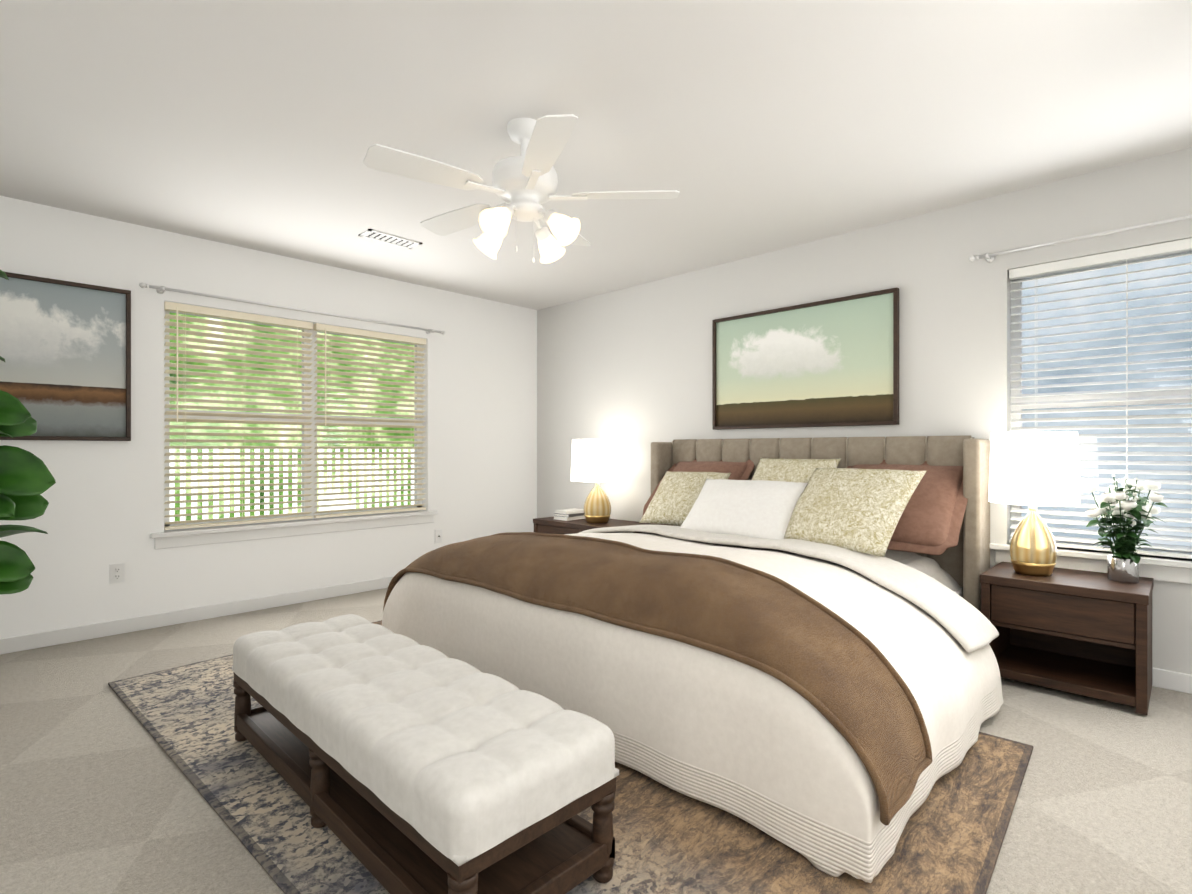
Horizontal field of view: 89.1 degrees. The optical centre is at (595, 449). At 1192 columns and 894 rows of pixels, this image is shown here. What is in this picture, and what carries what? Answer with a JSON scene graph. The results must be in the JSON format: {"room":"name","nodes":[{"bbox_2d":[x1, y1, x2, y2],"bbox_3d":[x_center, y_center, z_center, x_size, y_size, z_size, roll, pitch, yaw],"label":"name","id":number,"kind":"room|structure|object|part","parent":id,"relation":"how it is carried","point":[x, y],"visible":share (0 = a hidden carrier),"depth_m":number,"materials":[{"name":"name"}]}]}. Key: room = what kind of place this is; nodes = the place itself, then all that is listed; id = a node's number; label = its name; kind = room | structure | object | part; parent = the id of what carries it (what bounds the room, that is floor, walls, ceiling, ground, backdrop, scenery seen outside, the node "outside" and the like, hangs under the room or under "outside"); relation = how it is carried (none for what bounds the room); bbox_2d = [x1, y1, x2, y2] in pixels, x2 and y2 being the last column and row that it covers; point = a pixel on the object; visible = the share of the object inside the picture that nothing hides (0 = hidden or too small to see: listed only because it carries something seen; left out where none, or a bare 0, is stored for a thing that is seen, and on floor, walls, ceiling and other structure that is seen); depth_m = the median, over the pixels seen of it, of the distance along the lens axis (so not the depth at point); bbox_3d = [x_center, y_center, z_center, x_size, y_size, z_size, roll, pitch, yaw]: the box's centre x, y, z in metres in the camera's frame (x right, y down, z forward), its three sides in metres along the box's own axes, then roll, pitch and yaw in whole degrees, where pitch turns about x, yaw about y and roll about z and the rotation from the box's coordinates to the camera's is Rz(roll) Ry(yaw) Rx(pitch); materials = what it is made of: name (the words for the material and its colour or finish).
{"room":"bedroom","nodes":[
{"label":"bedroom","id":0,"kind":"room"},
{"bbox_2d":[0,196,536,637],"bbox_3d":[-2.185,-0.130,4.340,0.160,2.440,4.770,0,0,44],"label":"wall","id":1,"kind":"structure","parent":0,"point":[104,510],"depth_m":3.97,"materials":[{"name":"white paint"}]},
{"bbox_2d":[0,272,130,440],"bbox_3d":[-3.193,-0.495,3.165,0.040,0.890,1.220,0,0,44],"label":"picture","id":2,"kind":"object","parent":1,"relation":"attached to","point":[65,354],"visible":0.98,"depth_m":3.40,"materials":[{"name":"brown wood"}]},
{"bbox_2d":[110,563,124,583],"bbox_3d":[-2.821,0.730,3.571,0.010,0.114,0.070,0,0,44],"label":"outlet","id":3,"kind":"object","parent":1,"relation":"attached to","point":[117,572],"visible":1,"depth_m":3.57,"materials":[{"name":"white plastic"}]},
{"bbox_2d":[0,576,393,654],"bbox_3d":[-2.126,1.048,4.275,0.017,0.085,4.380,0,0,44],"label":"baseboard","id":4,"kind":"structure","parent":1,"relation":"attached to","point":[109,628],"depth_m":3.77,"materials":[{"name":"white"}]},
{"bbox_2d":[139,282,444,333],"bbox_3d":[-2.006,-0.975,4.346,0.095,0.040,2.064,0,0,44],"label":"curtain rod","id":5,"kind":"object","parent":1,"relation":"attached to","point":[160,290],"visible":1,"depth_m":4.11,"materials":[{"name":"silver metal"}]},
{"bbox_2d":[164,310,421,528],"bbox_3d":[-2.107,-0.205,4.460,0.065,1.430,1.810,0,0,44],"label":"window","id":6,"kind":"structure","parent":1,"relation":"in","point":[313,474],"depth_m":4.43,"materials":[{"name":"white"}]},
{"bbox_2d":[164,301,312,529],"bbox_3d":[-2.371,-0.208,4.082,0.072,1.418,0.885,0,0,44],"label":"window blind","id":7,"kind":"object","parent":6,"relation":"attached to","point":[206,311],"visible":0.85,"depth_m":4.05,"materials":[{"name":"beige plastic"}]},
{"bbox_2d":[313,323,425,517],"bbox_3d":[-1.735,-0.208,4.731,0.072,1.418,0.885,0,0,44],"label":"window blind","id":8,"kind":"object","parent":6,"relation":"attached to","point":[325,328],"visible":0.92,"depth_m":4.70,"materials":[{"name":"beige plastic"}]},
{"bbox_2d":[150,510,437,548],"bbox_3d":[-2.050,0.560,4.404,0.145,0.100,1.950,0,0,44],"label":"window sill","id":9,"kind":"structure","parent":1,"relation":"attached to","point":[193,537],"depth_m":4.22,"materials":[{"name":"white"}]},
{"bbox_2d":[435,529,441,542],"bbox_3d":[-1.320,0.730,5.096,0.018,0.114,0.070,0,0,44],"label":"outlet","id":10,"kind":"object","parent":1,"relation":"attached to","point":[438,535],"visible":1,"depth_m":5.10,"materials":[{"name":"white plastic"}]},
{"bbox_2d":[0,588,1191,893],"bbox_3d":[-0.254,1.140,2.447,5.570,0.100,4.770,0,0,44],"label":"floor","id":11,"kind":"structure","parent":0,"point":[100,792],"depth_m":1.95,"materials":[{"name":"carpet"}]},
{"bbox_2d":[0,270,55,593],"bbox_3d":[-2.691,0.150,2.395,0.746,1.879,0.816,0,0,44],"label":"plant","id":12,"kind":"object","parent":11,"relation":"on","point":[27,479],"visible":1,"depth_m":2.55,"materials":[{"name":"green plant"}]},
{"bbox_2d":[108,620,1033,893],"bbox_3d":[-0.332,1.083,2.503,3.280,0.012,2.100,0,0,41],"label":"rug","id":13,"kind":"object","parent":11,"relation":"on","point":[670,840],"visible":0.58,"depth_m":1.73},
{"bbox_2d":[232,614,618,893],"bbox_3d":[-0.648,0.881,1.888,1.530,0.392,0.480,0,0,44],"label":"bench","id":14,"kind":"object","parent":13,"relation":"on","point":[400,764],"visible":1,"depth_m":1.51,"materials":[{"name":"brown wood"}]},
{"bbox_2d":[533,516,650,533],"bbox_3d":[-0.005,0.834,4.965,1.040,0.488,0.465,0,0,44],"label":"nightstand","id":15,"kind":"object","parent":11,"relation":"on","point":[550,525],"visible":0.12,"depth_m":4.91,"materials":[{"name":"brown wood"}]},
{"bbox_3d":[-0.011,0.718,4.958,0.954,0.169,0.423,0,0,44],"label":"drawer","id":16,"kind":"part","parent":15,"relation":"part of","materials":[{"name":"brown wood"}]},
{"bbox_2d":[554,508,585,520],"bbox_3d":[-0.217,0.552,5.149,0.188,0.076,0.248,0,0,44],"label":"books","id":17,"kind":"object","parent":15,"relation":"on","point":[569,514],"visible":0.85,"depth_m":5.08,"materials":[{"name":"white paper"}]},
{"bbox_2d":[571,439,623,522],"bbox_3d":[0.012,0.255,4.925,0.434,0.670,0.434,0,0,44],"label":"lamp","id":18,"kind":"object","parent":15,"relation":"on","point":[597,461],"visible":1,"depth_m":4.77,"materials":[{"name":"white fabric"}]},
{"bbox_3d":[0.012,0.087,4.925,0.434,0.335,0.434,0,0,44],"label":"lamp shade","id":19,"kind":"part","parent":18,"relation":"part of","materials":[{"name":"white fabric"}]},
{"bbox_3d":[0.045,0.282,4.958,0.351,0.617,0.310,0,0,44],"label":"stem","id":20,"kind":"part","parent":18,"relation":"part of","materials":[{"name":"gold metal"}]},
{"bbox_2d":[382,435,1003,882],"bbox_3d":[0.540,0.507,3.167,2.631,1.165,2.286,0,0,44],"label":"bed","id":21,"kind":"object","parent":11,"relation":"on","point":[786,641],"visible":0.98,"depth_m":2.19,"materials":[{"name":"fabric"}]},
{"bbox_2d":[390,535,925,807],"bbox_3d":[-0.099,0.657,2.515,2.609,0.504,0.400,0,0,44],"label":"blanket","id":22,"kind":"object","parent":21,"relation":"on","point":[756,678],"depth_m":1.93,"materials":[{"name":"fabric"}]},
{"bbox_2d":[641,459,753,525],"bbox_3d":[0.696,0.286,4.210,0.699,0.155,0.659,0,44,44],"label":"pillow","id":23,"kind":"object","parent":21,"relation":"on","point":[740,469],"depth_m":4.26,"materials":[{"name":"brown fabric"}]},
{"bbox_2d":[680,479,807,538],"bbox_3d":[0.833,0.342,3.491,0.660,0.164,0.460,0,42,41],"label":"pillow","id":24,"kind":"object","parent":21,"relation":"on","point":[750,509],"depth_m":3.38,"materials":[{"name":"white fabric"}]},
{"bbox_2d":[847,460,967,554],"bbox_3d":[1.625,0.284,3.301,0.699,0.154,0.659,0,44,44],"label":"pillow","id":25,"kind":"object","parent":21,"relation":"on","point":[930,523],"depth_m":3.10,"materials":[{"name":"brown fabric"}]},
{"bbox_3d":[0.563,0.670,3.187,1.770,0.180,1.990,0,0,44],"label":"mattress","id":26,"kind":"part","parent":21,"relation":"part of","materials":[{"name":"fabric"}]},
{"bbox_3d":[0.552,0.860,3.176,1.960,0.260,2.060,0,0,44],"label":"frame","id":27,"kind":"part","parent":21,"relation":"part of","materials":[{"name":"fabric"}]},
{"bbox_2d":[980,562,1153,714],"bbox_3d":[2.184,0.834,2.819,0.590,0.488,0.465,0,0,44],"label":"nightstand","id":28,"kind":"object","parent":11,"relation":"on","point":[1085,633],"visible":0.98,"depth_m":2.71,"materials":[{"name":"brown wood"}]},
{"bbox_2d":[988,432,1080,575],"bbox_3d":[2.079,0.255,2.884,0.356,0.670,0.356,0,0,44],"label":"lamp","id":29,"kind":"object","parent":28,"relation":"on","point":[1032,470],"visible":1,"depth_m":2.78,"materials":[{"name":"white fabric"}]},
{"bbox_3d":[2.106,0.282,2.912,0.288,0.617,0.254,0,0,44],"label":"stem","id":30,"kind":"part","parent":29,"relation":"part of","materials":[{"name":"gold metal"}]},
{"bbox_3d":[2.079,0.087,2.884,0.356,0.335,0.356,0,0,44],"label":"lamp shade","id":31,"kind":"part","parent":29,"relation":"part of","materials":[{"name":"white fabric"}]},
{"bbox_3d":[2.178,0.718,2.813,0.504,0.169,0.423,0,0,44],"label":"drawer","id":32,"kind":"part","parent":28,"relation":"part of","materials":[{"name":"brown wood"}]},
{"bbox_2d":[1082,474,1166,582],"bbox_3d":[2.368,0.351,2.717,0.291,0.477,0.255,0,0,44],"label":"flower vase","id":33,"kind":"object","parent":28,"relation":"on","point":[1123,563],"visible":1,"depth_m":2.69,"materials":[{"name":"clear glass"}]},
{"bbox_3d":[2.364,0.536,2.717,0.106,0.108,0.108,0,0,44],"label":"glass","id":34,"kind":"part","parent":33,"relation":"part of","materials":[{"name":"grey"}]},
{"bbox_2d":[0,0,1191,309],"bbox_3d":[-0.254,-1.400,2.447,5.570,0.100,4.770,0,0,44],"label":"ceiling","id":35,"kind":"structure","parent":0,"point":[746,128],"depth_m":2.44,"materials":[{"name":"white paint"}]},
{"bbox_2d":[358,229,421,248],"bbox_3d":[-1.315,-1.344,3.886,0.150,0.013,0.360,0,0,44],"label":"ceiling vent","id":36,"kind":"object","parent":35,"relation":"in","point":[372,234],"visible":1,"depth_m":3.87,"materials":[{"name":"white plastic"}]},
{"bbox_2d":[363,114,679,263],"bbox_3d":[-0.332,-1.067,2.546,1.220,0.565,1.235,0,0,44],"label":"ceiling fan","id":37,"kind":"object","parent":35,"relation":"hanging from","point":[524,184],"visible":1,"depth_m":2.44,"materials":[{"name":"white"}]},
{"bbox_3d":[-0.297,-1.160,2.538,0.276,0.380,0.276,0,0,44],"label":"motor","id":38,"kind":"part","parent":37,"relation":"part of","materials":[{"name":"white metal"}]},
{"bbox_2d":[537,147,1191,674],"bbox_3d":[1.417,-0.130,4.037,5.410,2.440,0.160,0,0,44],"label":"wall","id":39,"kind":"structure","parent":0,"point":[631,367],"depth_m":3.59,"materials":[{"name":"white paint"}]},
{"bbox_2d":[712,288,898,429],"bbox_3d":[1.316,-0.545,3.991,1.270,0.800,0.040,0,0,44],"label":"picture","id":40,"kind":"object","parent":39,"relation":"attached to","point":[830,362],"visible":0.98,"depth_m":3.92,"materials":[{"name":"brown wood"}]},
{"bbox_2d":[969,214,1191,262],"bbox_3d":[2.465,-1.020,2.835,1.244,0.040,0.095,0,0,44],"label":"curtain rod","id":41,"kind":"object","parent":39,"relation":"attached to","point":[989,257],"visible":1,"depth_m":2.92,"materials":[{"name":"silver metal"}]},
{"bbox_2d":[990,543,1191,583],"bbox_3d":[2.523,0.550,2.879,1.090,0.100,0.145,0,0,44],"label":"window sill","id":42,"kind":"structure","parent":39,"relation":"attached to","point":[1170,569],"depth_m":2.89,"materials":[{"name":"white"}]},
{"bbox_2d":[1010,251,1191,552],"bbox_3d":[2.579,-0.225,2.937,0.950,1.450,0.065,0,0,44],"label":"window","id":43,"kind":"structure","parent":39,"relation":"in","point":[1015,302],"depth_m":3.04,"materials":[{"name":"white"}]},
{"bbox_2d":[1009,238,1191,558],"bbox_3d":[2.526,-0.228,2.883,0.934,1.438,0.072,0,0,44],"label":"window blind","id":44,"kind":"object","parent":43,"relation":"attached to","point":[1155,250],"visible":0.73,"depth_m":2.91,"materials":[{"name":"white plastic"}]},
{"bbox_2d":[1152,667,1191,693],"bbox_3d":[1.298,1.048,4.030,5.250,0.085,0.017,0,0,44],"label":"baseboard","id":45,"kind":"structure","parent":39,"relation":"attached to","point":[1172,680],"depth_m":2.74,"materials":[{"name":"white"}]},
{"label":"outside","id":46,"kind":"structure","parent":0,"visible":0},
{"bbox_2d":[170,313,413,521],"bbox_3d":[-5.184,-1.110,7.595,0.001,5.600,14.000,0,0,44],"label":"window glass","id":47,"kind":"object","parent":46,"point":[204,510],"depth_m":8.38,"materials":[{"name":"clear glass"}]},
{"bbox_2d":[1022,255,1191,545],"bbox_3d":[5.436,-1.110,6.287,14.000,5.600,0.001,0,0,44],"label":"window glass","id":48,"kind":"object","parent":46,"point":[1122,305],"depth_m":6.31,"materials":[{"name":"clear glass"}]}
]}

